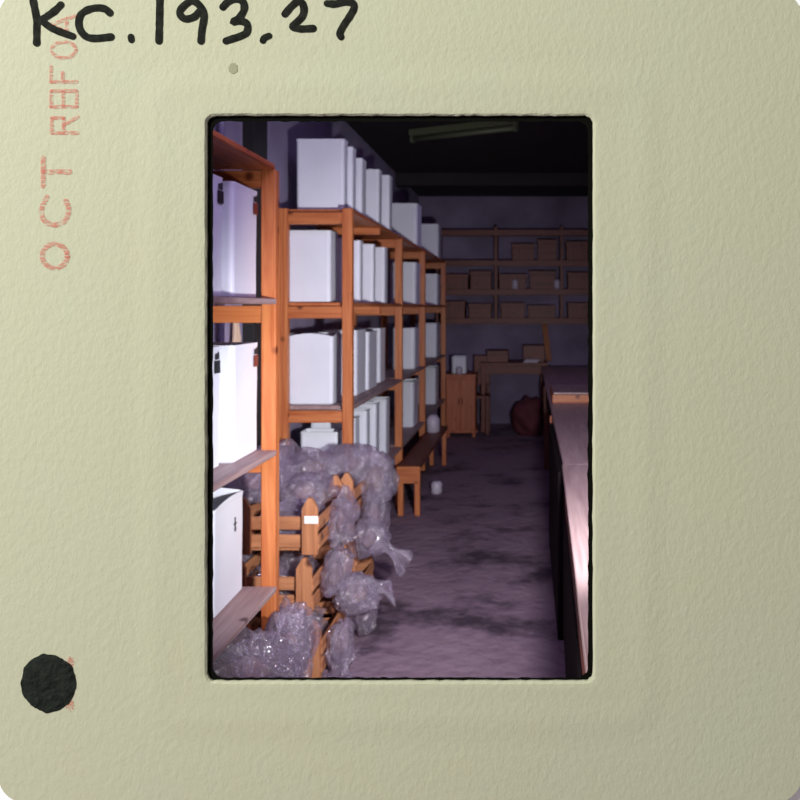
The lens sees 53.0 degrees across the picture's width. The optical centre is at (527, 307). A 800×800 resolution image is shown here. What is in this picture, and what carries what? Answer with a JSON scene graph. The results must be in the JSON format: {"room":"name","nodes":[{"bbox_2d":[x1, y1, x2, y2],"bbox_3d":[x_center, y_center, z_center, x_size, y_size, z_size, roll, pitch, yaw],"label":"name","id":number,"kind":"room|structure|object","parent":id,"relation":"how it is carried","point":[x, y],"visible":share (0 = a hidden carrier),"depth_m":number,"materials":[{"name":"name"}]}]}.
{"room":"storage room","nodes":[
{"label":"storage room","id":0,"kind":"room"},
{"bbox_2d":[215,121,418,489],"bbox_3d":[-1.470,0.025,5.785,0.100,2.950,8.830,0,0,0],"label":"wall","id":1,"kind":"structure","parent":0,"point":[281,136],"depth_m":4.88,"materials":[{"name":"purple paint"}]},
{"bbox_2d":[213,127,214,341],"bbox_3d":[-1.390,0.025,3.440,0.036,2.950,0.036,0,0,0],"label":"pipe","id":2,"kind":"object","parent":1,"relation":"attached to","point":[214,127],"visible":0.02,"depth_m":3.44,"materials":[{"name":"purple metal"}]},
{"bbox_2d":[218,121,224,487],"bbox_3d":[-1.390,0.025,3.560,0.028,2.950,0.028,0,0,0],"label":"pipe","id":3,"kind":"object","parent":1,"relation":"attached to","point":[221,125],"visible":0.02,"depth_m":3.55,"materials":[{"name":"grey metal"}]},
{"bbox_2d":[232,323,240,341],"bbox_3d":[-1.390,0.136,3.720,0.050,0.192,0.100,0,0,0],"label":"tongs","id":4,"kind":"object","parent":1,"relation":"hanging from","point":[236,337],"visible":0.29,"depth_m":3.70,"materials":[{"name":"beige wood"}]},
{"bbox_2d":[242,121,266,575],"bbox_3d":[-1.390,0.025,4.000,0.060,2.950,0.200,0,0,0],"label":"trim","id":5,"kind":"structure","parent":1,"relation":"attached to","point":[254,133],"depth_m":3.95,"materials":[{"name":"black"}]},
{"bbox_2d":[395,173,587,187],"bbox_3d":[-0.035,-1.380,8.480,2.770,0.140,0.160,0,0,0],"label":"beam","id":6,"kind":"structure","parent":1,"relation":"attached to","point":[402,180],"depth_m":8.40,"materials":[{"name":"black"}]},
{"bbox_2d":[221,423,565,677],"bbox_3d":[0.000,1.550,3.900,6.400,0.100,12.800,0,0,0],"label":"floor","id":7,"kind":"structure","parent":0,"point":[473,595],"depth_m":4.40,"materials":[{"name":"concrete"}]},
{"bbox_2d":[213,130,278,671],"bbox_3d":[-1.152,0.480,2.300,0.416,2.040,1.400,0,0,0],"label":"storage rack","id":8,"kind":"object","parent":7,"relation":"on","point":[232,161],"visible":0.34,"depth_m":2.95,"materials":[{"name":"brown wood"}]},
{"bbox_2d":[212,346,219,468],"bbox_3d":[-1.163,0.331,2.510,0.272,0.405,0.272,0,0,0],"label":"storage bin","id":9,"kind":"object","parent":8,"relation":"on","point":[216,362],"visible":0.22,"depth_m":2.60,"materials":[{"name":"white plastic"}]},
{"bbox_2d":[213,174,223,296],"bbox_3d":[-1.153,-0.235,2.507,0.272,0.400,0.264,0,0,0],"label":"storage bin","id":10,"kind":"object","parent":8,"relation":"on","point":[218,194],"visible":0.16,"depth_m":2.58,"materials":[{"name":"white plastic"}]},
{"bbox_2d":[213,488,242,617],"bbox_3d":[-1.185,0.857,2.771,0.269,0.377,0.313,0,0,-2],"label":"storage bin","id":11,"kind":"object","parent":8,"relation":"on","point":[227,502],"visible":0.35,"depth_m":2.77,"materials":[{"name":"white plastic"}]},
{"bbox_2d":[213,342,257,463],"bbox_3d":[-1.141,0.331,2.807,0.277,0.405,0.266,0,0,-1],"label":"storage box","id":12,"kind":"object","parent":8,"relation":"on","point":[238,360],"visible":0.48,"depth_m":2.72,"materials":[{"name":"white cardboard"}]},
{"bbox_2d":[220,181,257,297],"bbox_3d":[-1.141,-0.234,2.804,0.277,0.398,0.264,0,0,-1],"label":"storage bin","id":13,"kind":"object","parent":8,"relation":"on","point":[240,206],"visible":0.48,"depth_m":2.73,"materials":[{"name":"white plastic"}]},
{"bbox_2d":[213,654,298,677],"bbox_3d":[-1.030,1.383,2.715,0.352,0.235,0.430,0,0,0],"label":"wooden crate","id":14,"kind":"object","parent":7,"relation":"on","point":[218,663],"visible":0.05,"depth_m":2.91,"materials":[{"name":"brown wood"}]},
{"bbox_2d":[216,626,301,677],"bbox_3d":[-0.992,1.241,2.663,0.461,0.329,0.459,0,0,0],"label":"plastic bag","id":15,"kind":"object","parent":14,"relation":"in","point":[248,666],"visible":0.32,"depth_m":2.67,"materials":[{"name":"plastic"}]},
{"bbox_2d":[257,605,307,677],"bbox_3d":[-0.888,1.227,2.874,0.199,0.286,0.198,0,0,0],"label":"plastic bag","id":16,"kind":"object","parent":14,"relation":"on","point":[282,655],"visible":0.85,"depth_m":2.84,"materials":[{"name":"plastic"}]},
{"bbox_2d":[256,602,318,675],"bbox_3d":[-0.939,1.279,3.062,0.244,0.301,0.213,0,0,0],"label":"plastic bag","id":17,"kind":"object","parent":14,"relation":"on","point":[295,631],"visible":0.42,"depth_m":3.05,"materials":[{"name":"plastic"}]},
{"bbox_2d":[234,582,347,677],"bbox_3d":[-1.012,1.383,3.400,0.359,0.235,0.460,0,0,0],"label":"wooden crate","id":18,"kind":"object","parent":7,"relation":"on","point":[326,640],"visible":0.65,"depth_m":3.23,"materials":[{"name":"brown wood"}]},
{"bbox_2d":[242,531,339,615],"bbox_3d":[-1.056,1.147,3.450,0.349,0.235,0.460,0,0,0],"label":"wooden crate","id":19,"kind":"object","parent":18,"relation":"on","point":[305,587],"visible":0.43,"depth_m":3.24,"materials":[{"name":"brown wood"}]},
{"bbox_2d":[256,550,315,594],"bbox_3d":[-1.067,1.150,3.453,0.283,0.174,0.420,0,0,0],"label":"plastic bag","id":20,"kind":"object","parent":19,"relation":"on","point":[288,568],"visible":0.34,"depth_m":3.42,"materials":[{"name":"plastic"}]},
{"bbox_2d":[242,475,343,554],"bbox_3d":[-1.050,0.910,3.497,0.356,0.235,0.466,0,0,0],"label":"wooden crate","id":21,"kind":"object","parent":19,"relation":"on","point":[315,531],"visible":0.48,"depth_m":3.29,"materials":[{"name":"brown wood"}]},
{"bbox_2d":[240,448,296,501],"bbox_3d":[-1.223,0.736,3.511,0.311,0.229,0.450,0,0,0],"label":"plastic bag","id":22,"kind":"object","parent":21,"relation":"on","point":[252,481],"visible":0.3,"depth_m":3.44,"materials":[{"name":"plastic"}]},
{"bbox_2d":[279,494,319,533],"bbox_3d":[-1.050,0.915,3.519,0.293,0.184,0.404,0,0,0],"label":"plastic bag","id":23,"kind":"object","parent":21,"relation":"on","point":[295,511],"visible":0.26,"depth_m":3.48,"materials":[{"name":"plastic"}]},
{"bbox_2d":[279,472,339,511],"bbox_3d":[-1.028,0.822,3.584,0.290,0.156,0.342,0,0,22],"label":"plastic bag","id":24,"kind":"object","parent":23,"relation":"on","point":[304,490],"visible":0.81,"depth_m":3.54,"materials":[{"name":"plastic"}]},
{"bbox_2d":[329,485,360,547],"bbox_3d":[-0.841,0.933,3.553,0.132,0.254,0.357,0,0,0],"label":"plastic bag","id":25,"kind":"object","parent":21,"relation":"hanging from","point":[342,521],"visible":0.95,"depth_m":3.52,"materials":[{"name":"plastic"}]},
{"bbox_2d":[281,608,327,654],"bbox_3d":[-1.022,1.388,3.380,0.278,0.174,0.398,0,0,0],"label":"plastic bag","id":26,"kind":"object","parent":18,"relation":"on","point":[299,625],"visible":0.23,"depth_m":3.40,"materials":[{"name":"plastic"}]},
{"bbox_2d":[286,548,373,619],"bbox_3d":[-1.010,1.383,3.985,0.372,0.235,0.430,0,0,0],"label":"wooden crate","id":27,"kind":"object","parent":7,"relation":"on","point":[366,564],"visible":0.25,"depth_m":3.99,"materials":[{"name":"brown wood"}]},
{"bbox_2d":[280,501,373,569],"bbox_3d":[-1.010,1.147,3.995,0.372,0.235,0.430,0,0,0],"label":"wooden crate","id":28,"kind":"object","parent":27,"relation":"on","point":[354,546],"visible":0.26,"depth_m":3.78,"materials":[{"name":"brown wood"}]},
{"bbox_2d":[282,456,371,521],"bbox_3d":[-1.015,0.910,3.985,0.362,0.235,0.430,0,0,0],"label":"wooden crate","id":29,"kind":"object","parent":28,"relation":"on","point":[346,478],"visible":0.31,"depth_m":3.86,"materials":[{"name":"brown wood"}]},
{"bbox_2d":[284,447,349,486],"bbox_3d":[-1.057,0.790,3.885,0.331,0.200,0.419,0,0,0],"label":"plastic bag","id":30,"kind":"object","parent":29,"relation":"in","point":[308,467],"visible":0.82,"depth_m":3.86,"materials":[{"name":"plastic"}]},
{"bbox_2d":[257,439,302,480],"bbox_3d":[-1.252,0.753,3.896,0.275,0.234,0.381,0,0,0],"label":"plastic bag","id":31,"kind":"object","parent":30,"relation":"on","point":[282,467],"visible":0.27,"depth_m":3.88,"materials":[{"name":"plastic"}]},
{"bbox_2d":[329,443,370,476],"bbox_3d":[-0.919,0.780,4.021,0.250,0.179,0.342,0,0,0],"label":"plastic bag","id":32,"kind":"object","parent":29,"relation":"on","point":[352,460],"visible":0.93,"depth_m":3.99,"materials":[{"name":"plastic"}]},
{"bbox_2d":[358,486,390,547],"bbox_3d":[-0.787,1.044,4.019,0.163,0.313,0.404,0,0,0],"label":"plastic bag","id":33,"kind":"object","parent":28,"relation":"hanging from","point":[374,511],"visible":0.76,"depth_m":3.97,"materials":[{"name":"plastic"}]},
{"bbox_2d":[352,444,398,504],"bbox_3d":[-0.800,0.853,4.058,0.249,0.295,0.356,0,0,15],"label":"plastic bag","id":34,"kind":"object","parent":33,"relation":"on","point":[374,477],"visible":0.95,"depth_m":4.03,"materials":[{"name":"plastic"}]},
{"bbox_2d":[346,517,403,576],"bbox_3d":[-0.722,1.153,3.794,0.330,0.278,0.316,0,0,0],"label":"plastic bag","id":35,"kind":"object","parent":28,"relation":"hanging from","point":[368,538],"visible":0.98,"depth_m":3.77,"materials":[{"name":"plastic"}]},
{"bbox_2d":[326,618,354,676],"bbox_3d":[-0.781,1.448,3.267,0.184,0.277,0.280,0,0,-14],"label":"plastic bag","id":36,"kind":"object","parent":7,"relation":"on","point":[341,644],"visible":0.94,"depth_m":3.27,"materials":[{"name":"plastic"}]},
{"bbox_2d":[279,208,445,574],"bbox_3d":[-1.153,0.480,6.669,0.405,2.040,4.858,0,0,0],"label":"storage rack","id":37,"kind":"object","parent":7,"relation":"on","point":[350,224],"visible":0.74,"depth_m":4.55,"materials":[{"name":"brown wood"}]},
{"bbox_2d":[290,230,337,302],"bbox_3d":[-1.217,-0.230,4.431,0.254,0.400,0.182,0,0,0],"label":"storage bin","id":38,"kind":"object","parent":37,"relation":"on","point":[313,253],"visible":0.81,"depth_m":4.34,"materials":[{"name":"white plastic"}]},
{"bbox_2d":[290,332,341,404],"bbox_3d":[-1.205,0.338,4.451,0.259,0.395,0.222,0,0,0],"label":"storage bin","id":39,"kind":"object","parent":37,"relation":"on","point":[315,357],"visible":0.88,"depth_m":4.34,"materials":[{"name":"white cardboard"}]},
{"bbox_2d":[300,428,341,486],"bbox_3d":[-1.163,0.868,4.430,0.214,0.355,0.141,0,0,0],"label":"storage bin","id":40,"kind":"object","parent":37,"relation":"on","point":[327,440],"visible":0.59,"depth_m":4.36,"materials":[{"name":"white plastic"}]},
{"bbox_2d":[296,139,347,208],"bbox_3d":[-1.155,-0.740,4.410,0.273,0.400,0.100,0,0,0],"label":"storage bin","id":41,"kind":"object","parent":37,"relation":"on","point":[321,163],"visible":0.8,"depth_m":4.36,"materials":[{"name":"white plastic"}]},
{"bbox_2d":[311,415,359,484],"bbox_3d":[-1.145,0.845,4.670,0.269,0.400,0.139,0,0,0],"label":"storage bin","id":42,"kind":"object","parent":37,"relation":"on","point":[356,417],"visible":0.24,"depth_m":4.61,"materials":[{"name":"white plastic"}]},
{"bbox_2d":[336,238,341,302],"bbox_3d":[-1.202,-0.220,4.630,0.254,0.380,0.101,0,0,0],"label":"storage bin","id":43,"kind":"object","parent":37,"relation":"on","point":[339,258],"visible":0.09,"depth_m":4.58,"materials":[{"name":"white plastic"}]},
{"bbox_2d":[323,329,365,395],"bbox_3d":[-1.143,0.335,4.900,0.214,0.400,0.281,0,0,0],"label":"storage bin","id":44,"kind":"object","parent":37,"relation":"on","point":[359,334],"visible":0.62,"depth_m":4.83,"materials":[{"name":"white plastic"}]},
{"bbox_2d":[347,147,355,210],"bbox_3d":[-1.137,-0.733,4.555,0.266,0.385,0.109,0,0,0],"label":"storage bin","id":45,"kind":"object","parent":37,"relation":"on","point":[351,158],"visible":0.25,"depth_m":4.51,"materials":[{"name":"white plastic"}]},
{"bbox_2d":[354,240,362,302],"bbox_3d":[-1.153,-0.220,4.810,0.274,0.380,0.100,0,0,0],"label":"storage bin","id":46,"kind":"object","parent":37,"relation":"on","point":[358,245],"visible":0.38,"depth_m":4.77,"materials":[{"name":"white plastic"}]},
{"bbox_2d":[356,158,365,215],"bbox_3d":[-1.147,-0.725,4.830,0.285,0.370,0.140,0,0,0],"label":"storage bin","id":47,"kind":"object","parent":37,"relation":"on","point":[360,162],"visible":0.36,"depth_m":4.77,"materials":[{"name":"white plastic"}]},
{"bbox_2d":[354,408,369,461],"bbox_3d":[-1.138,0.840,4.909,0.284,0.410,0.120,0,0,0],"label":"storage bin","id":48,"kind":"object","parent":37,"relation":"on","point":[364,413],"visible":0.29,"depth_m":4.86,"materials":[{"name":"white plastic"}]},
{"bbox_2d":[357,402,379,465],"bbox_3d":[-1.133,0.835,5.170,0.294,0.420,0.139,0,0,0],"label":"storage bin","id":49,"kind":"object","parent":37,"relation":"on","point":[374,406],"visible":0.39,"depth_m":5.11,"materials":[{"name":"white plastic"}]},
{"bbox_2d":[362,244,375,302],"bbox_3d":[-1.129,-0.220,5.069,0.282,0.380,0.080,0,0,0],"label":"storage bin","id":50,"kind":"object","parent":37,"relation":"on","point":[368,249],"visible":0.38,"depth_m":5.03,"materials":[{"name":"white cardboard"}]},
{"bbox_2d":[354,328,384,382],"bbox_3d":[-1.190,0.340,5.700,0.279,0.390,0.200,0,0,0],"label":"storage bin","id":51,"kind":"object","parent":37,"relation":"on","point":[380,331],"visible":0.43,"depth_m":5.61,"materials":[{"name":"white plastic"}]},
{"bbox_2d":[365,331,376,389],"bbox_3d":[-1.140,0.345,5.236,0.219,0.380,0.290,0,0,0],"label":"storage bin","id":52,"kind":"object","parent":37,"relation":"on","point":[371,336],"visible":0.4,"depth_m":5.18,"materials":[{"name":"white plastic"}]},
{"bbox_2d":[366,169,381,224],"bbox_3d":[-1.133,-0.735,5.321,0.274,0.390,0.122,0,0,0],"label":"storage bin","id":53,"kind":"object","parent":37,"relation":"on","point":[373,176],"visible":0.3,"depth_m":5.26,"materials":[{"name":"white plastic"}]},
{"bbox_2d":[367,397,389,454],"bbox_3d":[-1.140,0.845,5.625,0.279,0.400,0.151,0,0,0],"label":"storage bin","id":54,"kind":"object","parent":37,"relation":"on","point":[384,407],"visible":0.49,"depth_m":5.55,"materials":[{"name":"white plastic"}]},
{"bbox_2d":[375,247,387,303],"bbox_3d":[-1.117,-0.223,5.420,0.284,0.385,0.122,0,0,0],"label":"storage bin","id":55,"kind":"object","parent":37,"relation":"on","point":[381,253],"visible":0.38,"depth_m":5.36,"materials":[{"name":"white plastic"}]},
{"bbox_2d":[382,175,392,230],"bbox_3d":[-1.118,-0.740,5.615,0.283,0.400,0.130,0,0,0],"label":"storage bin","id":56,"kind":"object","parent":37,"relation":"on","point":[386,179],"visible":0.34,"depth_m":5.55,"materials":[{"name":"white plastic"}]},
{"bbox_2d":[390,262,420,304],"bbox_3d":[-1.095,-0.215,7.010,0.239,0.370,0.300,0,0,0],"label":"storage bin","id":57,"kind":"object","parent":37,"relation":"on","point":[411,270],"visible":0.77,"depth_m":6.86,"materials":[{"name":"white cardboard"}]},
{"bbox_2d":[392,327,418,368],"bbox_3d":[-1.090,0.355,7.010,0.209,0.360,0.301,0,0,0],"label":"storage bin","id":58,"kind":"object","parent":37,"relation":"on","point":[410,334],"visible":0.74,"depth_m":6.87,"materials":[{"name":"white plastic"}]},
{"bbox_2d":[394,379,417,426],"bbox_3d":[-1.085,0.845,7.010,0.179,0.400,0.300,0,0,0],"label":"storage bin","id":59,"kind":"object","parent":37,"relation":"on","point":[410,386],"visible":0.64,"depth_m":6.86,"materials":[{"name":"white cardboard"}]},
{"bbox_2d":[392,203,421,246],"bbox_3d":[-1.100,-0.728,7.010,0.269,0.375,0.299,0,0,0],"label":"storage bin","id":60,"kind":"object","parent":37,"relation":"on","point":[406,217],"visible":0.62,"depth_m":6.86,"materials":[{"name":"white plastic"}]},
{"bbox_2d":[415,366,438,403],"bbox_3d":[-1.115,0.845,8.651,0.239,0.400,0.302,0,0,0],"label":"storage bin","id":61,"kind":"object","parent":37,"relation":"on","point":[432,372],"visible":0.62,"depth_m":8.50,"materials":[{"name":"white plastic"}]},
{"bbox_2d":[414,323,439,356],"bbox_3d":[-1.110,0.350,8.651,0.249,0.370,0.302,0,0,0],"label":"storage bin","id":62,"kind":"object","parent":37,"relation":"on","point":[432,329],"visible":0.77,"depth_m":8.50,"materials":[{"name":"white plastic"}]},
{"bbox_2d":[421,224,441,258],"bbox_3d":[-1.100,-0.725,8.649,0.269,0.370,0.301,0,0,0],"label":"storage bin","id":63,"kind":"object","parent":37,"relation":"on","point":[430,233],"visible":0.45,"depth_m":8.50,"materials":[{"name":"white plastic"}]},
{"bbox_2d":[426,274,440,304],"bbox_3d":[-1.105,-0.200,8.651,0.259,0.340,0.301,0,0,0],"label":"storage bin","id":64,"kind":"object","parent":37,"relation":"on","point":[432,280],"visible":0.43,"depth_m":8.50,"materials":[{"name":"white cardboard"}]},
{"bbox_2d":[347,586,379,634],"bbox_3d":[-0.775,1.387,3.661,0.141,0.227,0.283,0,0,5],"label":"plastic bag","id":65,"kind":"object","parent":7,"relation":"on","point":[362,610],"visible":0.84,"depth_m":3.63,"materials":[{"name":"plastic"}]},
{"bbox_2d":[334,571,395,615],"bbox_3d":[-0.739,1.267,3.523,0.297,0.165,0.284,0,0,0],"label":"plastic bag","id":66,"kind":"object","parent":65,"relation":"on","point":[356,592],"visible":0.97,"depth_m":3.49,"materials":[{"name":"plastic"}]},
{"bbox_2d":[319,544,353,597],"bbox_3d":[-0.840,1.143,3.408,0.131,0.193,0.350,0,0,0],"label":"plastic bag","id":67,"kind":"object","parent":66,"relation":"on","point":[336,570],"visible":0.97,"depth_m":3.39,"materials":[{"name":"plastic"}]},
{"bbox_2d":[396,426,447,515],"bbox_3d":[-0.860,1.320,6.617,0.170,0.360,1.965,0,0,0],"label":"bench","id":68,"kind":"object","parent":7,"relation":"on","point":[408,470],"visible":0.91,"depth_m":5.79,"materials":[{"name":"brown wood"}]},
{"bbox_2d":[427,414,439,432],"bbox_3d":[-0.870,1.060,7.200,0.120,0.160,0.120,0,0,0],"label":"pot","id":69,"kind":"object","parent":68,"relation":"on","point":[433,421],"visible":1,"depth_m":7.15,"materials":[{"name":"grey ceramic"}]},
{"bbox_2d":[431,480,441,493],"bbox_3d":[-0.740,1.450,6.350,0.090,0.100,0.090,0,0,0],"label":"pot","id":70,"kind":"object","parent":7,"relation":"on","point":[436,485],"visible":1,"depth_m":6.32,"materials":[{"name":"grey ceramic"}]},
{"bbox_2d":[446,372,477,436],"bbox_3d":[-0.780,1.135,9.287,0.360,0.730,0.446,0,0,0],"label":"base cabinet","id":71,"kind":"object","parent":7,"relation":"on","point":[461,389],"visible":0.91,"depth_m":9.08,"materials":[{"name":"red wood"}]},
{"bbox_2d":[456,366,461,373],"bbox_3d":[-0.800,0.725,9.120,0.074,0.090,0.076,0,0,0],"label":"pot","id":72,"kind":"object","parent":71,"relation":"on","point":[458,368],"visible":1,"depth_m":9.09,"materials":[{"name":"grey ceramic"}]},
{"bbox_2d":[452,356,467,373],"bbox_3d":[-0.810,0.670,9.310,0.179,0.200,0.219,0,0,0],"label":"storage bin","id":73,"kind":"object","parent":71,"relation":"on","point":[462,361],"visible":0.94,"depth_m":9.20,"materials":[{"name":"white plastic"}]},
{"bbox_2d":[474,355,489,434],"bbox_3d":[-0.560,1.040,9.450,0.200,0.920,0.360,0,0,0],"label":"chair","id":74,"kind":"object","parent":7,"relation":"on","point":[477,358],"visible":0.52,"depth_m":9.60,"materials":[{"name":"brown wood"}]},
{"bbox_2d":[480,360,547,431],"bbox_3d":[-0.170,1.080,9.750,0.820,0.840,0.600,0,0,0],"label":"table","id":75,"kind":"object","parent":7,"relation":"on","point":[512,366],"visible":0.67,"depth_m":9.47,"materials":[{"name":"brown wood"}]},
{"bbox_2d":[487,349,508,361],"bbox_3d":[-0.370,0.590,9.700,0.260,0.140,0.300,0,0,0],"label":"cardboard box","id":76,"kind":"object","parent":75,"relation":"on","point":[493,355],"visible":1,"depth_m":9.55,"materials":[{"name":"brown cardboard"}]},
{"bbox_2d":[523,359,539,362],"bbox_3d":[0.036,0.640,9.536,0.204,0.039,0.122,0,0,-7],"label":"paper stack","id":77,"kind":"object","parent":75,"relation":"on","point":[525,360],"visible":1,"depth_m":9.48,"materials":[{"name":"grey paper"}]},
{"bbox_2d":[523,344,543,361],"bbox_3d":[0.070,0.560,9.750,0.260,0.200,0.300,0,0,0],"label":"cardboard box","id":78,"kind":"object","parent":75,"relation":"on","point":[530,351],"visible":0.92,"depth_m":9.60,"materials":[{"name":"brown cardboard"}]},
{"bbox_2d":[542,324,551,360],"bbox_3d":[0.230,0.374,9.916,0.073,0.587,0.278,0,0,-15],"label":"leaning board","id":79,"kind":"object","parent":75,"relation":"on","point":[544,326],"visible":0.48,"depth_m":9.88,"materials":[{"name":"brown wood"}]},
{"bbox_2d":[511,396,543,435],"bbox_3d":[-0.001,1.267,9.313,0.404,0.466,0.411,0,0,0],"label":"cloth bundle","id":80,"kind":"object","parent":7,"relation":"on","point":[527,416],"visible":1,"depth_m":9.17,"materials":[{"name":"red fabric"}]},
{"bbox_2d":[540,366,587,639],"bbox_3d":[0.623,1.100,6.460,0.975,0.800,5.900,0,0,0],"label":"workbench","id":81,"kind":"object","parent":7,"relation":"on","point":[566,435],"visible":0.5,"depth_m":4.37,"materials":[{"name":"brown wood"}]},
{"bbox_2d":[550,385,588,402],"bbox_3d":[0.510,0.662,6.100,0.660,0.075,0.640,0,0,0],"label":"wooden tray","id":82,"kind":"object","parent":81,"relation":"on","point":[559,393],"visible":0.48,"depth_m":5.81,"materials":[{"name":"brown wood"}]},
{"bbox_2d":[562,464,588,677],"bbox_3d":[0.608,1.100,2.475,0.950,0.800,2.060,0,0,1],"label":"workbench","id":83,"kind":"object","parent":7,"relation":"on","point":[575,510],"visible":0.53,"depth_m":2.55,"materials":[{"name":"brown wood"}]},
{"bbox_2d":[0,0,799,799],"bbox_3d":[0.000,-0.150,1.368,6.400,3.300,0.104,0,0,0],"label":"wall","id":84,"kind":"structure","parent":0,"point":[3,796],"depth_m":1.32,"materials":[{"name":"white paint"}]},
{"bbox_2d":[0,0,799,799],"bbox_3d":[-0.212,0.147,1.306,1.332,1.346,0.018,0,0,0],"label":"slide mount","id":85,"kind":"object","parent":84,"relation":"attached to","point":[110,110],"visible":1,"depth_m":1.30,"materials":[{"name":"beige cardboard"}]},
{"bbox_2d":[345,121,587,195],"bbox_3d":[-0.035,-1.500,5.810,3.010,0.100,8.980,0,0,0],"label":"ceiling","id":86,"kind":"structure","parent":0,"point":[544,146],"depth_m":7.27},
{"bbox_2d":[409,121,518,142],"bbox_3d":[-0.520,-1.400,6.200,0.970,0.100,0.080,0,0,26],"label":"lamp","id":87,"kind":"object","parent":86,"relation":"attached to","point":[470,128],"visible":0.95,"depth_m":6.18,"materials":[{"name":"green metal"}]},
{"bbox_2d":[419,196,588,422],"bbox_3d":[-0.035,0.025,10.250,2.970,2.950,0.100,0,0,0],"label":"wall","id":88,"kind":"structure","parent":0,"point":[568,342],"depth_m":10.20,"materials":[{"name":"paint"}]},
{"bbox_2d":[436,226,588,323],"bbox_3d":[0.075,-0.410,9.975,2.450,1.220,0.430,0,0,0],"label":"shelving","id":89,"kind":"object","parent":88,"relation":"attached to","point":[496,232],"visible":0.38,"depth_m":9.76,"materials":[{"name":"brown wood"}]},
{"bbox_2d":[446,301,466,317],"bbox_3d":[-0.920,0.027,9.970,0.272,0.226,0.312,0,0,0],"label":"storage box","id":90,"kind":"object","parent":89,"relation":"on","point":[454,309],"visible":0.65,"depth_m":9.82,"materials":[{"name":"brown cardboard"}]},
{"bbox_2d":[446,274,469,288],"bbox_3d":[-0.900,-0.323,9.970,0.312,0.206,0.312,0,0,0],"label":"storage box","id":91,"kind":"object","parent":89,"relation":"on","point":[453,281],"visible":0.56,"depth_m":9.82,"materials":[{"name":"brown cardboard"}]},
{"bbox_2d":[468,304,492,317],"bbox_3d":[-0.600,0.042,9.970,0.292,0.196,0.312,0,0,0],"label":"storage box","id":92,"kind":"object","parent":89,"relation":"on","point":[475,310],"visible":0.88,"depth_m":9.82,"materials":[{"name":"brown cardboard"}]},
{"bbox_2d":[470,271,492,288],"bbox_3d":[-0.590,-0.343,9.970,0.272,0.246,0.312,0,0,0],"label":"storage box","id":93,"kind":"object","parent":89,"relation":"on","point":[478,279],"visible":0.88,"depth_m":9.82,"materials":[{"name":"brown cardboard"}]},
{"bbox_2d":[500,303,524,317],"bbox_3d":[-0.190,0.037,9.970,0.312,0.206,0.312,0,0,0],"label":"storage box","id":94,"kind":"object","parent":89,"relation":"on","point":[508,310],"visible":0.88,"depth_m":9.82,"materials":[{"name":"brown cardboard"}]},
{"bbox_2d":[499,274,526,288],"bbox_3d":[-0.190,-0.323,9.970,0.352,0.206,0.312,0,0,0],"label":"storage box","id":95,"kind":"object","parent":89,"relation":"on","point":[505,280],"visible":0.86,"depth_m":9.82,"materials":[{"name":"brown cardboard"}]},
{"bbox_2d":[512,279,517,288],"bbox_3d":[-0.160,-0.297,9.790,0.078,0.125,0.080,0,0,0],"label":"pot","id":96,"kind":"object","parent":89,"relation":"on","point":[515,281],"visible":1,"depth_m":9.76,"materials":[{"name":"grey ceramic"}]},
{"bbox_2d":[512,244,534,259],"bbox_3d":[-0.060,-0.693,9.970,0.292,0.226,0.312,0,0,0],"label":"storage box","id":97,"kind":"object","parent":89,"relation":"on","point":[519,251],"visible":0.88,"depth_m":9.82,"materials":[{"name":"brown cardboard"}]},
{"bbox_2d":[528,305,555,317],"bbox_3d":[0.170,0.052,9.970,0.352,0.176,0.312,0,0,0],"label":"storage box","id":98,"kind":"object","parent":89,"relation":"on","point":[534,311],"visible":0.88,"depth_m":9.82,"materials":[{"name":"brown cardboard"}]},
{"bbox_2d":[529,271,555,288],"bbox_3d":[0.180,-0.343,9.970,0.332,0.246,0.312,0,0,0],"label":"storage box","id":99,"kind":"object","parent":89,"relation":"on","point":[538,279],"visible":0.86,"depth_m":9.82,"materials":[{"name":"brown cardboard"}]},
{"bbox_2d":[537,240,556,259],"bbox_3d":[0.240,-0.718,9.970,0.252,0.276,0.312,0,0,0],"label":"storage box","id":100,"kind":"object","parent":89,"relation":"on","point":[546,249],"visible":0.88,"depth_m":9.82,"materials":[{"name":"brown cardboard"}]},
{"bbox_2d":[554,279,559,288],"bbox_3d":[0.360,-0.297,9.790,0.078,0.125,0.080,0,0,0],"label":"pot","id":101,"kind":"object","parent":89,"relation":"on","point":[556,281],"visible":1,"depth_m":9.76,"materials":[{"name":"grey ceramic"}]},
{"bbox_2d":[565,241,587,259],"bbox_3d":[0.640,-0.708,9.970,0.332,0.256,0.312,0,0,0],"label":"storage box","id":102,"kind":"object","parent":89,"relation":"on","point":[574,250],"visible":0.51,"depth_m":9.82,"materials":[{"name":"brown cardboard"}]},
{"bbox_2d":[566,272,587,288],"bbox_3d":[0.650,-0.333,9.970,0.312,0.226,0.312,0,0,0],"label":"storage box","id":103,"kind":"object","parent":89,"relation":"on","point":[575,280],"visible":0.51,"depth_m":9.82,"materials":[{"name":"brown cardboard"}]},
{"bbox_2d":[566,303,587,317],"bbox_3d":[0.650,0.037,9.970,0.312,0.206,0.312,0,0,0],"label":"storage box","id":104,"kind":"object","parent":89,"relation":"on","point":[574,310],"visible":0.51,"depth_m":9.82,"materials":[{"name":"brown cardboard"}]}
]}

